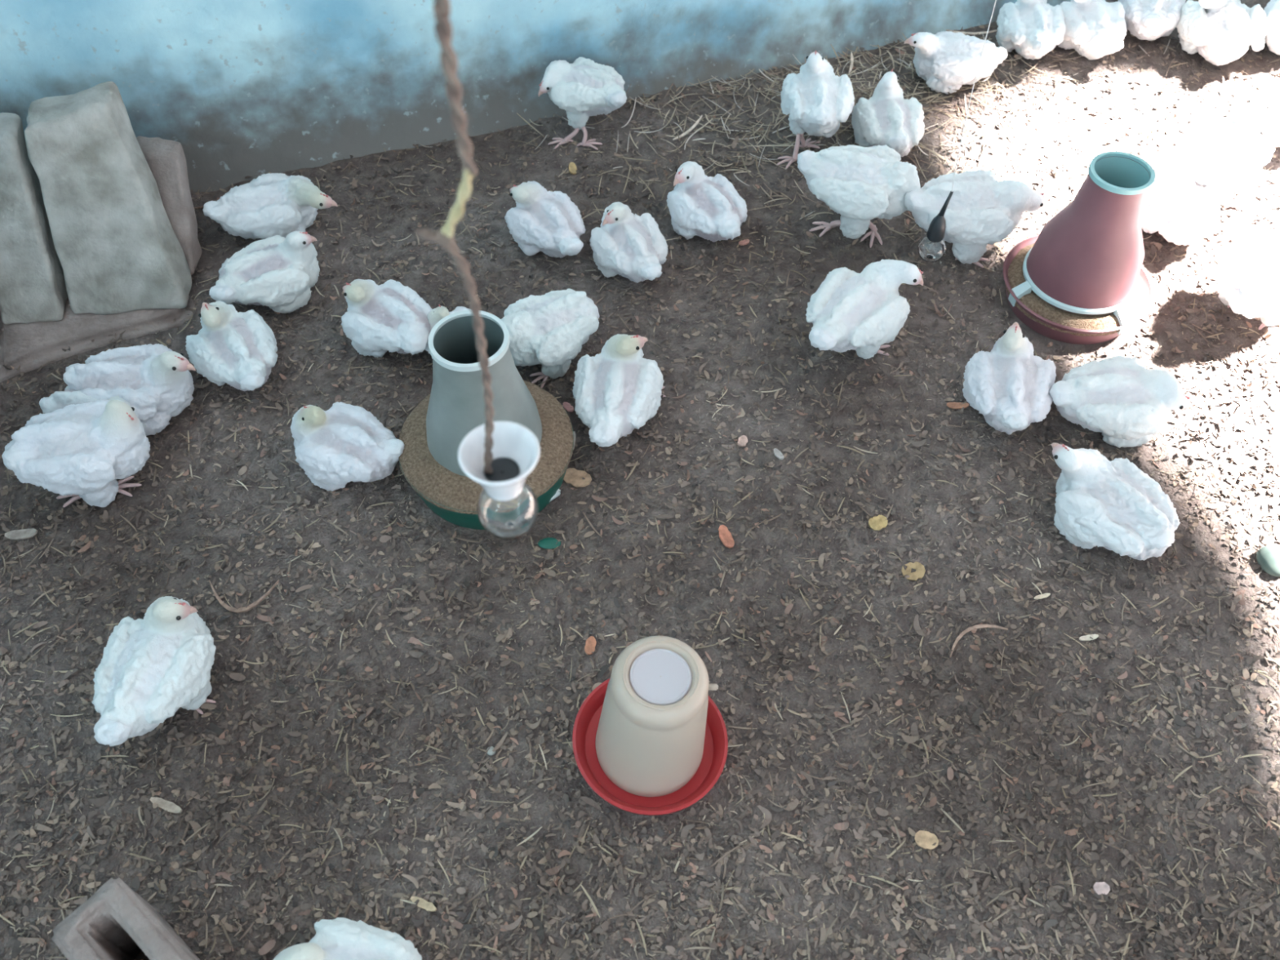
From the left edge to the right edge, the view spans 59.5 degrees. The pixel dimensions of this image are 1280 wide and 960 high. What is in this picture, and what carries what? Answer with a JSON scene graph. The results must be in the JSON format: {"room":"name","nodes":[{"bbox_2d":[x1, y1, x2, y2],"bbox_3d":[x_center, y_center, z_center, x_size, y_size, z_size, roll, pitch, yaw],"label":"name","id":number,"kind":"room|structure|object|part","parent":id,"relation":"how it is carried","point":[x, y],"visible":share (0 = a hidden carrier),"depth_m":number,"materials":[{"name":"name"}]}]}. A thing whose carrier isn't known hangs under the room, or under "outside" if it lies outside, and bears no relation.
{"room":"farm building","nodes":[
{"label":"farm building","id":0,"kind":"room"},
{"bbox_2d":[414,0,540,539],"bbox_3d":[-0.132,-0.225,0.791,0.077,0.894,0.077,30,58,21],"label":"hanging lamp","id":1,"kind":"object","parent":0,"point":[500,456],"visible":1,"depth_m":1.05,"materials":[{"name":"brown fabric"}]},
{"bbox_3d":[-0.149,-0.098,0.957,0.041,0.298,0.008,0,52,0],"label":"cord","id":2,"kind":"part","parent":1,"relation":"part of","materials":[{"name":"brown fabric"}]},
{"bbox_3d":[-0.122,-0.358,0.617,0.017,0.457,0.010,0,52,0],"label":"cord","id":3,"kind":"part","parent":1,"relation":"part of","materials":[{"name":"brown fabric"}]},
{"bbox_2d":[484,457,519,481],"bbox_3d":[-0.132,0.000,1.084,0.034,0.028,0.034,0,52,0],"label":"socket","id":4,"kind":"object","parent":1,"relation":"attached to","point":[501,468],"depth_m":1.08,"materials":[{"name":"grey plastic"}]},
{"bbox_3d":[-0.132,0.026,1.119,0.060,0.068,0.060,0,52,0],"label":"bulb","id":5,"kind":"part","parent":1,"relation":"part of","materials":[{"name":"clear glass"}]},
{"bbox_2d":[0,0,1071,191],"bbox_3d":[0.069,-1.671,2.322,5.500,1.950,0.240,-16,54,-12],"label":"wall","id":6,"kind":"structure","parent":0,"point":[253,88],"depth_m":2.72,"materials":[{"name":"blue paint"}]},
{"bbox_2d":[0,0,1279,959],"bbox_3d":[0.400,-0.680,2.728,6.400,0.035,5.600,0,52,0],"label":"floor","id":7,"kind":"structure","parent":0,"point":[19,602],"depth_m":2.09,"materials":[{"name":"brown soil"}]},
{"bbox_2d":[4,528,37,540],"bbox_3d":[-1.173,0.102,2.124,0.060,0.012,0.021,-4,53,-3],"label":"chip","id":8,"kind":"object","parent":7,"relation":"on","point":[16,535],"visible":1,"depth_m":2.12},
{"bbox_2d":[1,399,150,507],"bbox_3d":[-1.058,-0.056,2.118,0.252,0.203,0.203,-8,53,-6],"label":"chick","id":9,"kind":"object","parent":7,"relation":"on","point":[77,451],"visible":1,"depth_m":2.06,"materials":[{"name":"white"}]},
{"bbox_2d":[39,386,146,428],"bbox_3d":[-1.082,-0.133,2.233,0.204,0.114,0.160,7,53,5],"label":"chick","id":10,"kind":"object","parent":7,"relation":"on","point":[57,400],"visible":0.2,"depth_m":2.19,"materials":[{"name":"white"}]},
{"bbox_2d":[0,295,195,382],"bbox_3d":[-1.213,-0.312,2.434,0.455,0.038,0.262,0,52,0],"label":"concrete footing","id":11,"kind":"object","parent":7,"relation":"on","point":[29,346],"visible":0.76,"depth_m":2.42,"materials":[{"name":"grey concrete"}]},
{"bbox_2d":[0,112,67,324],"bbox_3d":[-1.338,-0.557,2.389,0.139,0.341,0.300,-6,53,-5],"label":"concrete block","id":12,"kind":"object","parent":11,"relation":"on","point":[33,287],"visible":0.94,"depth_m":2.38,"materials":[{"name":"grey concrete"}]},
{"bbox_2d":[24,81,191,315],"bbox_3d":[-1.138,-0.605,2.412,0.254,0.366,0.338,-6,53,-5],"label":"concrete block","id":13,"kind":"object","parent":11,"relation":"on","point":[118,250],"visible":1,"depth_m":2.38,"materials":[{"name":"grey concrete"}]},
{"bbox_2d":[50,877,199,959],"bbox_3d":[-0.618,0.730,1.525,0.382,0.188,0.109,34,60,23],"label":"block","id":14,"kind":"object","parent":7,"relation":"on","point":[115,922],"visible":1,"depth_m":1.52,"materials":[{"name":"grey concrete"}]},
{"bbox_2d":[63,343,195,435],"bbox_3d":[-1.021,-0.202,2.246,0.227,0.179,0.208,-28,57,-20],"label":"chick","id":15,"kind":"object","parent":7,"relation":"on","point":[157,380],"visible":0.81,"depth_m":2.21,"materials":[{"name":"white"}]},
{"bbox_2d":[91,595,215,746],"bbox_3d":[-0.802,0.317,1.822,0.181,0.218,0.268,10,53,7],"label":"chick","id":16,"kind":"object","parent":7,"relation":"on","point":[156,665],"visible":1,"depth_m":1.79,"materials":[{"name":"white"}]},
{"bbox_2d":[149,796,182,813],"bbox_3d":[-0.760,0.522,1.798,0.060,0.012,0.016,17,54,13],"label":"chip","id":17,"kind":"object","parent":7,"relation":"on","point":[171,806],"visible":1,"depth_m":1.80,"materials":[{"name":"grey wood"}]},
{"bbox_2d":[136,136,202,275],"bbox_3d":[-1.065,-0.614,2.509,0.128,0.220,0.225,0,52,0],"label":"concrete block","id":18,"kind":"object","parent":7,"relation":"on","point":[166,159],"visible":0.48,"depth_m":2.48,"materials":[{"name":"grey concrete"}]},
{"bbox_2d":[185,301,278,391],"bbox_3d":[-0.832,-0.273,2.293,0.174,0.190,0.265,-28,57,-20],"label":"chick","id":19,"kind":"object","parent":7,"relation":"on","point":[238,350],"visible":1,"depth_m":2.27,"materials":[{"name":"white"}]},
{"bbox_2d":[208,579,279,613],"bbox_3d":[-0.721,0.209,2.021,0.130,0.019,0.063,2,53,1],"label":"twig","id":20,"kind":"object","parent":7,"relation":"on","point":[223,604],"visible":1,"depth_m":2.01,"materials":[{"name":"wood"}]},
{"bbox_2d":[208,231,319,313],"bbox_3d":[-0.824,-0.461,2.452,0.252,0.167,0.177,-22,56,-16],"label":"chick","id":21,"kind":"object","parent":7,"relation":"on","point":[278,273],"visible":0.99,"depth_m":2.42,"materials":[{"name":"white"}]},
{"bbox_2d":[202,173,337,239],"bbox_3d":[-0.854,-0.626,2.591,0.289,0.147,0.201,-17,54,-13],"label":"chick","id":22,"kind":"object","parent":7,"relation":"on","point":[273,204],"visible":0.96,"depth_m":2.54,"materials":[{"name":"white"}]},
{"bbox_2d":[290,401,404,491],"bbox_3d":[-0.564,-0.069,2.157,0.235,0.158,0.174,21,55,16],"label":"chick","id":23,"kind":"object","parent":7,"relation":"on","point":[340,445],"visible":1,"depth_m":2.12,"materials":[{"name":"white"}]},
{"bbox_2d":[273,917,422,959],"bbox_3d":[-0.406,0.714,1.569,0.201,0.138,0.206,-37,61,-25],"label":"chick","id":24,"kind":"object","parent":7,"relation":"on","point":[338,938],"visible":1,"depth_m":1.57,"materials":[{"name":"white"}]},
{"bbox_2d":[341,279,432,357],"bbox_3d":[-0.521,-0.344,2.362,0.251,0.167,0.175,31,58,21],"label":"chick","id":25,"kind":"object","parent":7,"relation":"on","point":[390,316],"visible":0.98,"depth_m":2.33,"materials":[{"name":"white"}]},
{"bbox_2d":[425,304,470,359],"bbox_3d":[-0.368,-0.303,2.352,0.193,0.133,0.142,27,57,19],"label":"chick","id":26,"kind":"object","parent":7,"relation":"on","point":[435,315],"visible":0.17,"depth_m":2.32,"materials":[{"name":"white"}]},
{"bbox_2d":[398,310,573,529],"bbox_3d":[-0.295,-0.133,2.076,0.336,0.368,0.336,0,52,0],"label":"pet feeder","id":27,"kind":"object","parent":7,"relation":"on","point":[432,435],"visible":0.86,"depth_m":2.05,"materials":[{"name":"grey plastic"}]},
{"bbox_2d":[486,746,496,755],"bbox_3d":[-0.247,0.449,1.857,0.016,0.010,0.016,0,52,0],"label":"stone","id":28,"kind":"object","parent":7,"relation":"on","point":[490,751],"visible":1,"depth_m":1.85,"materials":[{"name":"stone"}]},
{"bbox_2d":[504,181,585,257],"bbox_3d":[-0.204,-0.590,2.554,0.168,0.163,0.252,-27,57,-19],"label":"chick","id":29,"kind":"object","parent":7,"relation":"on","point":[548,222],"visible":1,"depth_m":2.53,"materials":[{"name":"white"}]},
{"bbox_2d":[537,537,560,549],"bbox_3d":[-0.171,0.119,2.108,0.044,0.008,0.026,0,52,0],"label":"scrap","id":30,"kind":"object","parent":7,"relation":"on","point":[546,543],"visible":1,"depth_m":2.10,"materials":[{"name":"teal plastic"}]},
{"bbox_2d":[501,288,599,387],"bbox_3d":[-0.188,-0.305,2.335,0.224,0.163,0.179,-25,57,-18],"label":"chick","id":31,"kind":"object","parent":7,"relation":"on","point":[549,330],"visible":0.92,"depth_m":2.28,"materials":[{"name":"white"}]},
{"bbox_2d":[549,488,560,502],"bbox_3d":[-0.172,0.028,2.170,0.039,0.028,0.029,-31,58,-21],"label":"stone","id":32,"kind":"object","parent":7,"relation":"on","point":[558,491],"visible":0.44,"depth_m":2.16,"materials":[{"name":"white stone"}]},
{"bbox_2d":[563,401,573,412],"bbox_3d":[-0.148,-0.150,2.311,0.015,0.008,0.030,-34,60,-23],"label":"chip","id":33,"kind":"object","parent":7,"relation":"on","point":[566,406],"visible":0.99,"depth_m":2.31,"materials":[{"name":"wood"}]},
{"bbox_2d":[568,162,577,174],"bbox_3d":[-0.168,-0.778,2.799,0.021,0.010,0.040,-8,53,-6],"label":"chip","id":34,"kind":"object","parent":7,"relation":"on","point":[572,167],"visible":1,"depth_m":2.80,"materials":[{"name":"yellow wood"}]},
{"bbox_2d":[563,467,591,487],"bbox_3d":[-0.123,-0.005,2.199,0.060,0.013,0.039,20,55,15],"label":"chip","id":35,"kind":"object","parent":7,"relation":"on","point":[575,479],"visible":0.9,"depth_m":2.20,"materials":[{"name":"beige wood"}]},
{"bbox_2d":[537,57,626,150],"bbox_3d":[-0.129,-0.950,2.814,0.232,0.185,0.188,18,55,14],"label":"chick","id":36,"kind":"object","parent":7,"relation":"on","point":[584,88],"visible":1,"depth_m":2.75,"materials":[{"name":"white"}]},
{"bbox_2d":[584,635,596,654],"bbox_3d":[-0.087,0.292,1.971,0.019,0.009,0.034,8,53,6],"label":"chip","id":37,"kind":"object","parent":7,"relation":"on","point":[590,645],"visible":1,"depth_m":1.97,"materials":[{"name":"orange wood"}]},
{"bbox_2d":[572,333,666,446],"bbox_3d":[-0.048,-0.172,2.223,0.185,0.179,0.280,5,53,4],"label":"chick","id":38,"kind":"object","parent":7,"relation":"on","point":[616,390],"visible":1,"depth_m":2.19,"materials":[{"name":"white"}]},
{"bbox_2d":[590,201,667,283],"bbox_3d":[-0.015,-0.523,2.506,0.165,0.158,0.246,-20,55,-14],"label":"chick","id":39,"kind":"object","parent":7,"relation":"on","point":[630,246],"visible":1,"depth_m":2.48,"materials":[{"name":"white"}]},
{"bbox_2d":[0,0,1279,959],"bbox_3d":[0.347,-0.425,2.526,3.549,0.065,3.075,0,52,0],"label":"litter","id":40,"kind":"object","parent":7,"relation":"on","point":[158,884],"visible":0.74,"depth_m":1.92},
{"bbox_2d":[410,896,436,911],"bbox_3d":[-0.327,0.641,1.693,0.044,0.010,0.014,20,55,15],"label":"chip","id":41,"kind":"object","parent":40,"relation":"on","point":[423,904],"visible":1,"depth_m":1.69,"materials":[{"name":"beige wood"}]},
{"bbox_2d":[573,431,575,449],"bbox_3d":[-0.136,-0.077,2.255,0.011,0.010,0.046,4,53,3],"label":"chip","id":42,"kind":"object","parent":40,"relation":"on","point":[574,433],"visible":0.4,"depth_m":2.26,"materials":[{"name":"grey"}]},
{"bbox_2d":[950,624,1008,657],"bbox_3d":[0.591,0.276,1.983,0.120,0.012,0.034,-20,55,-15],"label":"twig","id":43,"kind":"object","parent":40,"relation":"on","point":[978,626],"visible":1,"depth_m":1.99,"materials":[{"name":"wood"}]},
{"bbox_2d":[0,0,1279,959],"bbox_3d":[0.684,-0.174,2.336,3.973,0.072,2.481,-17,54,-12],"label":"flakes","id":44,"kind":"object","parent":7,"relation":"on","point":[265,948],"visible":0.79,"depth_m":1.88,"materials":[{"name":"brown wood"}]},
{"bbox_2d":[0,0,1279,959],"bbox_3d":[0.657,-0.179,2.339,3.977,0.058,2.482,-16,54,-12],"label":"stalks","id":45,"kind":"object","parent":7,"relation":"on","point":[484,945],"visible":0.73,"depth_m":1.92},
{"bbox_2d":[0,6,1279,959],"bbox_3d":[0.655,-0.168,2.329,3.919,0.042,2.489,-16,54,-12],"label":"fine chaff","id":46,"kind":"object","parent":7,"relation":"on","point":[714,897],"visible":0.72,"depth_m":1.92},
{"bbox_2d":[572,635,728,815],"bbox_3d":[0.017,0.365,1.753,0.254,0.271,0.254,25,56,18],"label":"drinker","id":47,"kind":"object","parent":7,"relation":"on","point":[651,739],"visible":1,"depth_m":1.70,"materials":[{"name":"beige plastic"}]},
{"bbox_2d":[672,115,702,140],"bbox_3d":[0.126,-0.903,2.877,0.011,0.014,0.120,34,60,23],"label":"stalk","id":48,"kind":"object","parent":7,"relation":"on","point":[695,125],"visible":1,"depth_m":2.88,"materials":[{"name":"beige plant"}]},
{"bbox_2d":[666,160,747,241],"bbox_3d":[0.167,-0.635,2.586,0.170,0.167,0.254,-25,56,-18],"label":"chick","id":49,"kind":"object","parent":7,"relation":"on","point":[710,208],"visible":1,"depth_m":2.56,"materials":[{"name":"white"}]},
{"bbox_2d":[718,524,734,548],"bbox_3d":[0.162,0.107,2.107,0.023,0.011,0.050,-16,54,-12],"label":"chip","id":50,"kind":"object","parent":7,"relation":"on","point":[725,535],"visible":1,"depth_m":2.11,"materials":[{"name":"orange wood"}]},
{"bbox_2d":[737,435,747,446],"bbox_3d":[0.207,-0.078,2.261,0.020,0.008,0.026,16,54,12],"label":"chip","id":51,"kind":"object","parent":7,"relation":"on","point":[742,440],"visible":1,"depth_m":2.26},
{"bbox_2d":[738,239,749,245],"bbox_3d":[0.244,-0.558,2.630,0.026,0.008,0.014,-16,54,-12],"label":"chip","id":52,"kind":"object","parent":7,"relation":"on","point":[745,242],"visible":1,"depth_m":2.63,"materials":[{"name":"wood"}]},
{"bbox_2d":[773,448,783,459],"bbox_3d":[0.277,-0.052,2.232,0.014,0.008,0.030,-31,58,-21],"label":"chip","id":53,"kind":"object","parent":7,"relation":"on","point":[778,454],"visible":1,"depth_m":2.23,"materials":[{"name":"white wood"}]},
{"bbox_2d":[341,28,1241,271],"bbox_3d":[0.593,-0.831,2.832,2.575,0.079,0.986,-16,54,-12],"label":"bedding","id":54,"kind":"object","parent":7,"relation":"on","point":[778,77],"visible":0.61,"depth_m":2.93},
{"bbox_2d":[848,52,853,73],"bbox_3d":[0.579,-1.141,3.065,0.010,0.011,0.090,8,53,6],"label":"stalk","id":55,"kind":"object","parent":54,"relation":"on","point":[851,55],"visible":1,"depth_m":3.07,"materials":[{"name":"beige plant"}]},
{"bbox_2d":[777,50,854,168],"bbox_3d":[0.434,-0.908,2.740,0.180,0.252,0.247,2,53,2],"label":"chick","id":56,"kind":"object","parent":7,"relation":"on","point":[816,100],"visible":1,"depth_m":2.68,"materials":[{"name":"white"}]},
{"bbox_2d":[796,144,920,248],"bbox_3d":[0.502,-0.656,2.572,0.243,0.213,0.236,-21,55,-15],"label":"chick","id":57,"kind":"object","parent":7,"relation":"on","point":[861,184],"visible":0.96,"depth_m":2.50,"materials":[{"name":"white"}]},
{"bbox_2d":[805,259,923,359],"bbox_3d":[0.437,-0.332,2.331,0.197,0.200,0.283,34,60,23],"label":"chick","id":58,"kind":"object","parent":7,"relation":"on","point":[863,312],"visible":1,"depth_m":2.29,"materials":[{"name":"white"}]},
{"bbox_2d":[868,515,887,530],"bbox_3d":[0.452,0.081,2.127,0.036,0.010,0.030,-16,54,-12],"label":"chip","id":59,"kind":"object","parent":7,"relation":"on","point":[878,522],"visible":1,"depth_m":2.12,"materials":[{"name":"yellow wood"}]},
{"bbox_2d":[851,69,924,156],"bbox_3d":[0.623,-0.896,2.773,0.177,0.187,0.244,-1,53,-1],"label":"chick","id":60,"kind":"object","parent":7,"relation":"on","point":[889,119],"visible":0.92,"depth_m":2.75,"materials":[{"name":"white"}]},
{"bbox_2d":[901,561,925,581],"bbox_3d":[0.503,0.168,2.062,0.042,0.011,0.038,-8,53,-6],"label":"chip","id":61,"kind":"object","parent":7,"relation":"on","point":[919,573],"visible":1,"depth_m":2.06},
{"bbox_2d":[914,830,938,849],"bbox_3d":[0.450,0.566,1.762,0.036,0.010,0.028,16,54,12],"label":"chip","id":62,"kind":"object","parent":7,"relation":"on","point":[926,839],"visible":1,"depth_m":1.76,"materials":[{"name":"beige wood"}]},
{"bbox_2d":[903,31,1007,93],"bbox_3d":[0.829,-1.129,2.958,0.275,0.177,0.182,8,53,6],"label":"chick","id":63,"kind":"object","parent":7,"relation":"on","point":[945,60],"visible":0.99,"depth_m":2.93,"materials":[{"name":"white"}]},
{"bbox_2d":[946,402,968,408],"bbox_3d":[0.656,-0.155,2.313,0.044,0.010,0.015,4,53,3],"label":"chip","id":64,"kind":"object","parent":7,"relation":"on","point":[951,405],"visible":1,"depth_m":2.31,"materials":[{"name":"brown wood"}]},
{"bbox_2d":[946,29,997,35],"bbox_3d":[0.943,-1.269,3.166,0.150,0.016,0.013,5,53,4],"label":"stalk","id":65,"kind":"object","parent":7,"relation":"on","point":[996,30],"visible":0.8,"depth_m":3.17,"materials":[{"name":"beige plant"}]},
{"bbox_2d":[904,168,1048,267],"bbox_3d":[0.748,-0.598,2.542,0.264,0.189,0.227,30,58,21],"label":"chick","id":66,"kind":"object","parent":7,"relation":"on","point":[981,210],"visible":0.94,"depth_m":2.47,"materials":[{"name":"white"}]},
{"bbox_2d":[962,322,1056,434],"bbox_3d":[0.745,-0.199,2.241,0.210,0.183,0.199,-32,59,-22],"label":"chick","id":67,"kind":"object","parent":7,"relation":"on","point":[1010,385],"visible":0.98,"depth_m":2.21,"materials":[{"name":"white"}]},
{"bbox_2d":[995,0,1066,59],"bbox_3d":[1.073,-1.234,3.039,0.186,0.176,0.278,3,53,2],"label":"chick","id":68,"kind":"object","parent":7,"relation":"on","point":[1032,28],"visible":0.99,"depth_m":3.02,"materials":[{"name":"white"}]},
{"bbox_2d":[1034,593,1050,599],"bbox_3d":[0.728,0.210,2.027,0.030,0.008,0.008,-12,53,-9],"label":"chip","id":69,"kind":"object","parent":7,"relation":"on","point":[1045,595],"visible":1,"depth_m":2.03,"materials":[{"name":"beige wood"}]},
{"bbox_2d":[1003,151,1155,344],"bbox_3d":[0.964,-0.511,2.377,0.322,0.351,0.322,0,52,0],"label":"pet feeder","id":70,"kind":"object","parent":7,"relation":"on","point":[1082,280],"visible":1,"depth_m":2.35,"materials":[{"name":"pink plastic"}]},
{"bbox_2d":[1079,634,1098,640],"bbox_3d":[0.792,0.278,1.977,0.034,0.008,0.010,-7,53,-5],"label":"chip","id":71,"kind":"object","parent":7,"relation":"on","point":[1086,637],"visible":1,"depth_m":1.98,"materials":[{"name":"white wood"}]},
{"bbox_2d":[1057,0,1126,59],"bbox_3d":[1.236,-1.240,3.040,0.187,0.183,0.281,1,53,1],"label":"chick","id":72,"kind":"object","parent":7,"relation":"on","point":[1095,29],"visible":0.91,"depth_m":3.01,"materials":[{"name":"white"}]},
{"bbox_2d":[1093,881,1110,894],"bbox_3d":[0.707,0.626,1.717,0.024,0.008,0.019,0,52,0],"label":"chip","id":73,"kind":"object","parent":7,"relation":"on","point":[1103,887],"visible":1,"depth_m":1.72,"materials":[{"name":"white wood"}]},
{"bbox_2d":[1051,442,1180,560],"bbox_3d":[0.866,0.032,2.066,0.265,0.179,0.200,29,58,20],"label":"chick","id":74,"kind":"object","parent":7,"relation":"on","point":[1116,506],"visible":1,"depth_m":2.02,"materials":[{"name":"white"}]},
{"bbox_2d":[1048,355,1192,448],"bbox_3d":[0.945,-0.153,2.234,0.236,0.138,0.204,-26,57,-19],"label":"chick","id":75,"kind":"object","parent":7,"relation":"on","point":[1121,399],"visible":1,"depth_m":2.19,"materials":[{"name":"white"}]},
{"bbox_2d":[1117,0,1186,40],"bbox_3d":[1.421,-1.316,3.102,0.182,0.176,0.252,14,54,11],"label":"chick","id":76,"kind":"object","parent":7,"relation":"on","point":[1145,20],"visible":0.92,"depth_m":3.06,"materials":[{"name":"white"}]},
{"bbox_2d":[1140,164,1220,245],"bbox_3d":[1.257,-0.621,2.594,0.171,0.137,0.233,3,53,2],"label":"chick","id":77,"kind":"object","parent":7,"relation":"on","point":[1183,211],"visible":0.94,"depth_m":2.56,"materials":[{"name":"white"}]},
{"bbox_2d":[1175,0,1268,66],"bbox_3d":[1.591,-1.236,3.027,0.242,0.197,0.250,-20,55,-14],"label":"chick","id":78,"kind":"object","parent":7,"relation":"on","point":[1221,32],"visible":1,"depth_m":2.99,"materials":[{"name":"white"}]},
{"bbox_2d":[1175,95,1275,209],"bbox_3d":[1.363,-0.777,2.640,0.233,0.252,0.212,-7,53,-6],"label":"chick","id":79,"kind":"object","parent":7,"relation":"on","point":[1220,153],"visible":0.94,"depth_m":2.59,"materials":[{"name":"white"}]},
{"bbox_2d":[1217,224,1279,329],"bbox_3d":[1.328,-0.430,2.370,0.207,0.259,0.296,37,61,25],"label":"chick","id":80,"kind":"object","parent":7,"relation":"on","point":[1248,269],"visible":1,"depth_m":2.33,"materials":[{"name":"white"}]},
{"bbox_2d":[1256,545,1279,576],"bbox_3d":[1.176,0.149,2.073,0.064,0.041,0.062,0,52,0],"label":"stone","id":81,"kind":"object","parent":7,"relation":"on","point":[1268,557],"visible":1,"depth_m":2.06,"materials":[{"name":"stone"}]},
{"bbox_2d":[1257,79,1279,147],"bbox_3d":[1.638,-0.925,2.795,0.199,0.188,0.273,31,59,22],"label":"chick","id":82,"kind":"object","parent":7,"relation":"on","point":[1270,129],"visible":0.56,"depth_m":2.77,"materials":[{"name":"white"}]},
{"bbox_2d":[1263,0,1279,55],"bbox_3d":[1.789,-1.258,3.055,0.183,0.179,0.256,32,59,22],"label":"chick","id":83,"kind":"object","parent":7,"relation":"on","point":[1272,38],"visible":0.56,"depth_m":3.04,"materials":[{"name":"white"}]},
{"bbox_3d":[1.467,-2.189,0.432,5.334,0.020,5.200,0,53,0],"label":"ceiling","id":84,"kind":"structure","parent":0,"visible":0},
{"bbox_2d":[917,0,996,262],"bbox_3d":[0.611,-1.257,1.339,0.057,2.594,0.057,0,52,0],"label":"hanging lamp","id":85,"kind":"object","parent":84,"relation":"hanging from","point":[932,247],"visible":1,"depth_m":2.30,"materials":[{"name":"grey plastic"}]},
{"bbox_3d":[0.611,-0.486,2.343,0.057,0.061,0.057,0,52,0],"label":"bulb","id":86,"kind":"part","parent":85,"relation":"part of","materials":[{"name":"clear glass"}]},
{"bbox_2d":[926,213,946,242],"bbox_3d":[0.611,-0.521,2.298,0.036,0.058,0.036,0,52,0],"label":"socket","id":87,"kind":"object","parent":85,"relation":"attached to","point":[935,233],"depth_m":2.29,"materials":[{"name":"grey plastic"}]},
{"bbox_3d":[0.616,-0.555,2.257,0.022,0.059,0.012,-15,54,-11],"label":"cord","id":88,"kind":"part","parent":85,"relation":"part of","materials":[{"name":"grey plastic"}]}
]}

